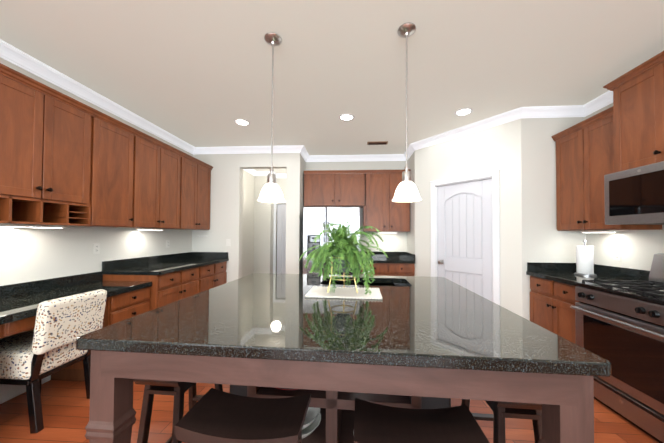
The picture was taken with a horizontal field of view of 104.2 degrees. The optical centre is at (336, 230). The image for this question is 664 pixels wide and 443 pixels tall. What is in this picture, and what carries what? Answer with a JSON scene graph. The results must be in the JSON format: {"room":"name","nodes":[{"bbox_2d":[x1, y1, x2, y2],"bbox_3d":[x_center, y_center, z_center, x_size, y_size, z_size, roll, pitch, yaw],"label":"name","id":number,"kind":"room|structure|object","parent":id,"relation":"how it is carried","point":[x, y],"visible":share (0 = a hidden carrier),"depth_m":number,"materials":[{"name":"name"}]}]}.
{"room":"kitchen","nodes":[
{"label":"kitchen","id":0,"kind":"room"},
{"bbox_2d":[0,57,191,385],"bbox_3d":[-2.755,-0.074,0.410,0.120,2.770,8.195,0,-1,4],"label":"wall","id":1,"kind":"structure","parent":0,"point":[26,254],"depth_m":2.50,"materials":[{"name":"paint"}]},
{"bbox_2d":[0,375,50,403],"bbox_3d":[-2.627,1.262,1.453,0.014,0.135,2.700,0,-1,4],"label":"baseboard","id":2,"kind":"structure","parent":1,"relation":"attached to","point":[8,392],"depth_m":2.04,"materials":[{"name":"wood"}]},
{"bbox_2d":[0,63,83,206],"bbox_3d":[-2.424,-0.673,2.005,0.322,0.876,0.745,0,-1,4],"label":"upper cabinet","id":3,"kind":"object","parent":1,"relation":"attached to","point":[65,160],"depth_m":1.97,"materials":[{"name":"brown wood"}]},
{"bbox_2d":[44,104,143,226],"bbox_3d":[-2.387,-0.567,2.604,0.322,1.066,0.603,0,-1,4],"label":"upper cabinet","id":4,"kind":"object","parent":1,"relation":"attached to","point":[113,150],"depth_m":2.52,"materials":[{"name":"brown wood"}]},
{"bbox_2d":[0,252,191,299],"bbox_3d":[-2.559,0.433,2.339,0.019,0.204,4.050,0,-1,4],"label":"backsplash","id":5,"kind":"structure","parent":1,"relation":"attached to","point":[67,281],"depth_m":2.56,"materials":[{"name":"black stone"}]},
{"bbox_2d":[93,243,99,253],"bbox_3d":[-2.545,0.197,2.739,0.008,0.116,0.072,0,-1,4],"label":"electrical outlet","id":6,"kind":"object","parent":1,"relation":"attached to","point":[96,246],"depth_m":2.74,"materials":[{"name":"white plastic"}]},
{"bbox_2d":[116,135,187,229],"bbox_3d":[-2.348,-0.556,3.217,0.322,1.066,0.912,0,-1,4],"label":"upper cabinet","id":7,"kind":"object","parent":1,"relation":"attached to","point":[165,175],"depth_m":3.24,"materials":[{"name":"brown wood"}]},
{"bbox_2d":[166,240,169,247],"bbox_3d":[-2.478,0.201,3.797,0.008,0.116,0.072,0,-1,4],"label":"electrical outlet","id":8,"kind":"object","parent":1,"relation":"attached to","point":[167,241],"depth_m":3.80,"materials":[{"name":"white plastic"}]},
{"bbox_2d":[184,155,211,229],"bbox_3d":[-2.302,-0.543,3.945,0.322,1.066,0.834,0,-1,4],"label":"upper cabinet","id":9,"kind":"object","parent":1,"relation":"attached to","point":[197,189],"depth_m":3.98,"materials":[{"name":"brown wood"}]},
{"bbox_2d":[192,153,291,282],"bbox_3d":[-1.587,0.001,4.381,1.710,2.770,0.120,0,-1,4],"label":"wall","id":10,"kind":"structure","parent":0,"point":[236,214],"depth_m":4.36,"materials":[{"name":"paint"}]},
{"bbox_2d":[192,252,227,259],"bbox_3d":[-2.115,0.418,4.331,0.616,0.100,0.021,0,-1,4],"label":"backsplash","id":11,"kind":"structure","parent":10,"relation":"attached to","point":[219,255],"depth_m":4.31,"materials":[{"name":"black stone"}]},
{"bbox_2d":[276,204,285,273],"bbox_3d":[-1.045,0.392,6.180,0.801,2.033,0.108,0,-1,4],"label":"hall door","id":12,"kind":"structure","parent":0,"point":[281,239],"depth_m":6.22,"materials":[{"name":"white wood"}]},
{"bbox_2d":[273,200,285,273],"bbox_3d":[-1.040,0.353,6.166,0.978,2.135,0.024,0,-1,4],"label":"door frame","id":13,"kind":"structure","parent":12,"relation":"attached to","point":[274,252],"depth_m":6.19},
{"bbox_2d":[288,153,307,273],"bbox_3d":[-0.657,0.009,4.529,0.128,2.770,0.535,0,-1,4],"label":"wall","id":14,"kind":"structure","parent":0,"point":[299,165],"depth_m":4.28,"materials":[{"name":"paint"}]},
{"bbox_2d":[0,380,658,442],"bbox_3d":[0.036,1.368,1.383,5.940,0.050,10.900,0,-1,4],"label":"floor","id":15,"kind":"structure","parent":0,"point":[65,408],"depth_m":1.83,"materials":[{"name":"brown wood"}]},
{"bbox_2d":[0,289,106,433],"bbox_3d":[-2.194,0.910,1.918,0.621,0.866,0.440,0,-1,4],"label":"desk chair","id":16,"kind":"object","parent":15,"relation":"on","point":[46,347],"visible":0.81,"depth_m":1.78,"materials":[{"name":"fabric"}]},
{"bbox_2d":[51,288,151,380],"bbox_3d":[-2.277,0.965,2.543,0.562,0.769,0.471,0,-1,4],"label":"base cabinet","id":17,"kind":"object","parent":15,"relation":"on","point":[117,308],"depth_m":2.38,"materials":[{"name":"brown wood"}]},
{"bbox_2d":[0,280,151,323],"bbox_3d":[-2.329,0.547,1.534,0.582,0.050,2.476,0,-1,4],"label":"countertop","id":18,"kind":"structure","parent":17,"relation":"on","point":[13,308],"depth_m":2.14,"materials":[{"name":"black stone"}]},
{"bbox_2d":[104,268,203,309],"bbox_3d":[-2.207,0.925,3.207,0.617,0.873,0.861,0,-1,4],"label":"base cabinet","id":19,"kind":"object","parent":15,"relation":"on","point":[176,286],"depth_m":3.02,"materials":[{"name":"brown wood"}]},
{"bbox_2d":[104,256,223,275],"bbox_3d":[-2.169,0.474,3.556,0.645,0.040,1.571,0,-1,4],"label":"countertop","id":20,"kind":"structure","parent":19,"relation":"on","point":[197,261],"depth_m":3.10,"materials":[{"name":"black stone"}]},
{"bbox_2d":[134,379,222,442],"bbox_3d":[-0.872,1.034,1.496,0.256,0.617,0.496,0,-1,4],"label":"stool","id":21,"kind":"object","parent":15,"relation":"on","point":[177,390],"visible":0.29,"depth_m":1.31,"materials":[{"name":"brown wood"}]},
{"bbox_2d":[204,260,227,290],"bbox_3d":[-2.163,0.937,3.913,0.617,0.873,0.841,0,-1,4],"label":"base cabinet","id":22,"kind":"object","parent":15,"relation":"on","point":[215,275],"depth_m":3.94,"materials":[{"name":"brown wood"}]},
{"bbox_2d":[230,385,246,395],"bbox_3d":[-0.578,1.022,1.846,0.201,0.649,0.405,0,-1,4],"label":"trash bin","id":23,"kind":"object","parent":15,"relation":"on","point":[241,390],"depth_m":1.65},
{"bbox_2d":[175,388,310,442],"bbox_3d":[-0.355,1.028,1.038,0.496,0.617,0.256,0,-1,4],"label":"stool","id":24,"kind":"object","parent":15,"relation":"on","point":[212,415],"visible":1,"depth_m":1.01,"materials":[{"name":"brown wood"}]},
{"bbox_2d":[302,207,359,274],"bbox_3d":[-0.065,0.514,4.371,0.908,1.760,0.756,0,-1,4],"label":"fridge","id":25,"kind":"object","parent":15,"relation":"on","point":[313,216],"visible":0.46,"depth_m":4.08,"materials":[{"name":"silver metal"}]},
{"bbox_2d":[85,282,593,442],"bbox_3d":[0.011,0.914,1.744,1.911,0.869,1.689,0,-1,4],"label":"kitchen island","id":26,"kind":"object","parent":15,"relation":"on","point":[334,390],"visible":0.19,"depth_m":0.95,"materials":[{"name":"brown wood"}]},
{"bbox_2d":[302,407,320,438],"bbox_3d":[-0.230,1.138,1.541,0.277,0.130,0.277,0,-1,-2],"label":"bowl","id":27,"kind":"object","parent":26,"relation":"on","point":[312,421],"depth_m":1.54,"materials":[{"name":"white ceramic"}]},
{"bbox_2d":[76,273,611,376],"bbox_3d":[0.013,0.457,1.752,1.958,0.045,1.754,0,-1,4],"label":"island countertop","id":28,"kind":"structure","parent":26,"relation":"on","point":[431,322],"depth_m":1.09,"materials":[{"name":"stone"}]},
{"bbox_2d":[305,286,382,299],"bbox_3d":[0.056,0.427,1.778,0.501,0.015,0.328,0,-1,4],"label":"mat","id":29,"kind":"object","parent":28,"relation":"on","point":[340,292],"visible":0.96,"depth_m":1.74,"materials":[{"name":"white fabric"}]},
{"bbox_2d":[300,221,388,293],"bbox_3d":[0.053,0.180,1.781,0.618,0.480,0.648,0,-1,4],"label":"plant","id":30,"kind":"object","parent":28,"relation":"on","point":[341,252],"visible":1,"depth_m":1.68,"materials":[{"name":"green plant"}]},
{"bbox_2d":[360,265,414,275],"bbox_3d":[0.834,0.961,4.382,0.833,0.873,0.617,0,-1,4],"label":"base cabinet","id":31,"kind":"object","parent":15,"relation":"on","point":[380,270],"depth_m":4.08,"materials":[{"name":"brown wood"}]},
{"bbox_2d":[366,257,414,264],"bbox_3d":[0.837,0.505,4.376,0.835,0.040,0.645,0,-1,4],"label":"countertop","id":32,"kind":"structure","parent":31,"relation":"on","point":[377,260],"depth_m":4.09,"materials":[{"name":"black stone"}]},
{"bbox_2d":[354,398,489,442],"bbox_3d":[0.297,1.030,0.972,0.496,0.617,0.256,0,-1,4],"label":"stool","id":33,"kind":"object","parent":15,"relation":"on","point":[375,423],"visible":1,"depth_m":0.98,"materials":[{"name":"brown wood"}]},
{"bbox_2d":[421,397,450,408],"bbox_3d":[0.607,1.026,1.736,0.201,0.649,0.405,0,-1,4],"label":"trash bin","id":34,"kind":"object","parent":15,"relation":"on","point":[432,402],"visible":0.02,"depth_m":1.54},
{"bbox_2d":[461,399,541,442],"bbox_3d":[0.841,1.040,1.338,0.256,0.617,0.496,0,-1,4],"label":"stool","id":35,"kind":"object","parent":15,"relation":"on","point":[502,410],"visible":0.23,"depth_m":1.16,"materials":[{"name":"brown wood"}]},
{"bbox_2d":[526,274,578,343],"bbox_3d":[2.473,0.938,2.563,0.617,0.873,0.702,0,-1,4],"label":"base cabinet","id":36,"kind":"object","parent":15,"relation":"on","point":[552,293],"depth_m":2.57,"materials":[{"name":"brown wood"}]},
{"bbox_2d":[526,270,642,285],"bbox_3d":[2.461,0.481,2.572,0.645,0.040,0.702,0,-1,4],"label":"countertop","id":37,"kind":"structure","parent":36,"relation":"on","point":[567,276],"depth_m":2.58,"materials":[{"name":"black stone"}]},
{"bbox_2d":[574,240,596,276],"bbox_3d":[2.556,0.281,2.657,0.170,0.363,0.170,0,-1,4],"label":"paper towel","id":38,"kind":"object","parent":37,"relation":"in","point":[584,260],"visible":1,"depth_m":2.61,"materials":[{"name":"white paper"}]},
{"bbox_2d":[570,253,663,442],"bbox_3d":[2.349,0.774,1.834,0.754,1.173,0.756,0,-1,4],"label":"range","id":39,"kind":"object","parent":15,"relation":"on","point":[619,326],"visible":0.92,"depth_m":1.82,"materials":[{"name":"silver metal"}]},
{"bbox_2d":[0,0,663,172],"bbox_3d":[0.051,-1.452,1.432,5.940,0.050,10.900,0,-1,4],"label":"ceiling","id":40,"kind":"structure","parent":0,"point":[196,73],"depth_m":2.13,"materials":[{"name":"paint"}]},
{"bbox_2d":[234,119,249,125],"bbox_3d":[-1.221,-1.396,3.345,0.189,0.007,0.189,1,-1,-20],"label":"recessed light","id":41,"kind":"object","parent":40,"relation":"in","point":[243,122],"depth_m":3.35,"materials":[{"name":"white"}]},
{"bbox_2d":[257,32,284,202],"bbox_3d":[-0.473,-0.816,1.905,0.200,1.209,0.200,0,-1,4],"label":"pendant light","id":42,"kind":"object","parent":40,"relation":"hanging from","point":[271,191],"visible":0.98,"depth_m":1.88,"materials":[{"name":"white glass"}]},
{"bbox_2d":[339,114,353,120],"bbox_3d":[0.127,-1.392,3.190,0.189,0.007,0.189,1,-1,-20],"label":"recessed light","id":43,"kind":"object","parent":40,"relation":"in","point":[345,117],"depth_m":3.19,"materials":[{"name":"white"}]},
{"bbox_2d":[367,141,387,144],"bbox_3d":[0.648,-1.370,4.069,0.320,0.016,0.120,0,-1,4],"label":"ceiling vent","id":44,"kind":"object","parent":40,"relation":"in","point":[378,143],"visible":0.98,"depth_m":4.06,"materials":[{"name":"brown metal"}]},
{"bbox_2d":[392,22,421,201],"bbox_3d":[0.493,-0.812,1.814,0.200,1.209,0.200,0,-1,4],"label":"pendant light","id":45,"kind":"object","parent":40,"relation":"hanging from","point":[406,190],"visible":1,"depth_m":1.78,"materials":[{"name":"white glass"}]},
{"bbox_2d":[455,108,472,115],"bbox_3d":[1.494,-1.387,3.034,0.189,0.007,0.189,0,-1,-2],"label":"recessed light","id":46,"kind":"object","parent":40,"relation":"in","point":[459,112],"depth_m":3.02,"materials":[{"name":"white"}]},
{"bbox_2d":[308,153,415,275],"bbox_3d":[0.357,0.019,4.804,2.102,2.770,0.120,0,-1,4],"label":"wall","id":47,"kind":"structure","parent":0,"point":[400,241],"depth_m":4.71,"materials":[{"name":"paint"}]},
{"bbox_2d":[304,170,363,208],"bbox_3d":[-0.030,-0.709,4.614,1.055,0.595,0.322,0,-1,4],"label":"upper cabinet","id":48,"kind":"object","parent":47,"relation":"attached to","point":[322,188],"depth_m":4.46,"materials":[{"name":"brown wood"}]},
{"bbox_2d":[361,253,403,256],"bbox_3d":[0.857,0.440,4.690,0.835,0.099,0.019,0,-1,4],"label":"backsplash","id":49,"kind":"structure","parent":47,"relation":"attached to","point":[377,254],"depth_m":4.67,"materials":[{"name":"black stone"}]},
{"bbox_2d":[364,169,410,232],"bbox_3d":[0.885,-0.488,4.552,0.751,1.030,0.322,0,-1,4],"label":"upper cabinet","id":50,"kind":"object","parent":47,"relation":"attached to","point":[371,193],"depth_m":4.40,"materials":[{"name":"brown wood"}]},
{"bbox_2d":[404,253,414,260],"bbox_3d":[1.244,0.436,4.347,0.020,0.099,0.616,0,-1,4],"label":"backsplash","id":51,"kind":"structure","parent":47,"relation":"attached to","point":[411,257],"depth_m":4.26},
{"bbox_2d":[416,142,443,276],"bbox_3d":[1.588,0.005,3.649,0.740,2.770,0.510,0,-1,4],"label":"wall","id":52,"kind":"structure","parent":0,"point":[430,159],"depth_m":3.95,"materials":[{"name":"paint"}]},
{"bbox_2d":[444,118,543,320],"bbox_3d":[1.915,0.005,3.574,0.942,2.770,1.199,0,-1,4],"label":"wall","id":53,"kind":"structure","parent":0,"point":[520,153],"depth_m":3.02,"materials":[{"name":"paint"}]},
{"bbox_2d":[0,39,612,177],"bbox_3d":[0.036,-1.382,1.206,5.340,0.098,9.850,0,-1,4],"label":"crown molding","id":54,"kind":"structure","parent":53,"relation":"attached to","point":[16,56],"depth_m":3.10,"materials":[{"name":"white wood"}]},
{"bbox_2d":[437,178,491,300],"bbox_3d":[1.719,0.365,3.516,0.537,2.022,0.599,0,-1,4],"label":"pantry door","id":55,"kind":"structure","parent":53,"relation":"in","point":[464,232],"depth_m":3.48,"materials":[{"name":"white wood"}]},
{"bbox_2d":[430,169,499,304],"bbox_3d":[1.733,0.326,3.525,0.125,2.125,0.938,1,-1,-37],"label":"door frame","id":56,"kind":"structure","parent":53,"relation":"attached to","point":[493,175],"depth_m":3.20,"materials":[{"name":"white wood"}]},
{"bbox_2d":[527,262,575,269],"bbox_3d":[2.478,0.417,2.914,0.616,0.100,0.020,0,-1,4],"label":"backsplash","id":57,"kind":"structure","parent":53,"relation":"attached to","point":[530,265],"depth_m":2.91,"materials":[{"name":"black stone"}]},
{"bbox_2d":[572,103,663,270],"bbox_3d":[2.659,-0.062,-0.496,0.120,2.770,7.070,0,-1,4],"label":"wall","id":58,"kind":"structure","parent":0,"point":[638,248],"depth_m":2.51,"materials":[{"name":"paint"}]},
{"bbox_2d":[552,111,661,230],"bbox_3d":[2.627,-0.537,2.567,0.322,1.076,0.722,0,-1,4],"label":"upper cabinet","id":59,"kind":"object","parent":58,"relation":"attached to","point":[582,148],"depth_m":2.57,"materials":[{"name":"brown wood"}]},
{"bbox_2d":[594,264,649,280],"bbox_3d":[2.707,0.394,1.495,0.019,0.100,2.824,0,-1,4],"label":"backsplash","id":60,"kind":"structure","parent":58,"relation":"attached to","point":[615,272],"depth_m":2.50,"materials":[{"name":"black stone"}]},
{"bbox_2d":[608,51,663,173],"bbox_3d":[2.547,-0.875,1.838,0.392,0.785,0.755,0,-1,4],"label":"upper cabinet","id":61,"kind":"object","parent":58,"relation":"attached to","point":[625,131],"depth_m":2.02,"materials":[{"name":"brown wood"}]},
{"bbox_2d":[604,161,663,224],"bbox_3d":[2.476,-0.265,1.832,0.526,0.428,0.749,0,-1,4],"label":"microwave","id":62,"kind":"object","parent":61,"relation":"attached to","point":[634,196],"visible":1,"depth_m":1.97,"materials":[{"name":"silver metal"}]}
]}

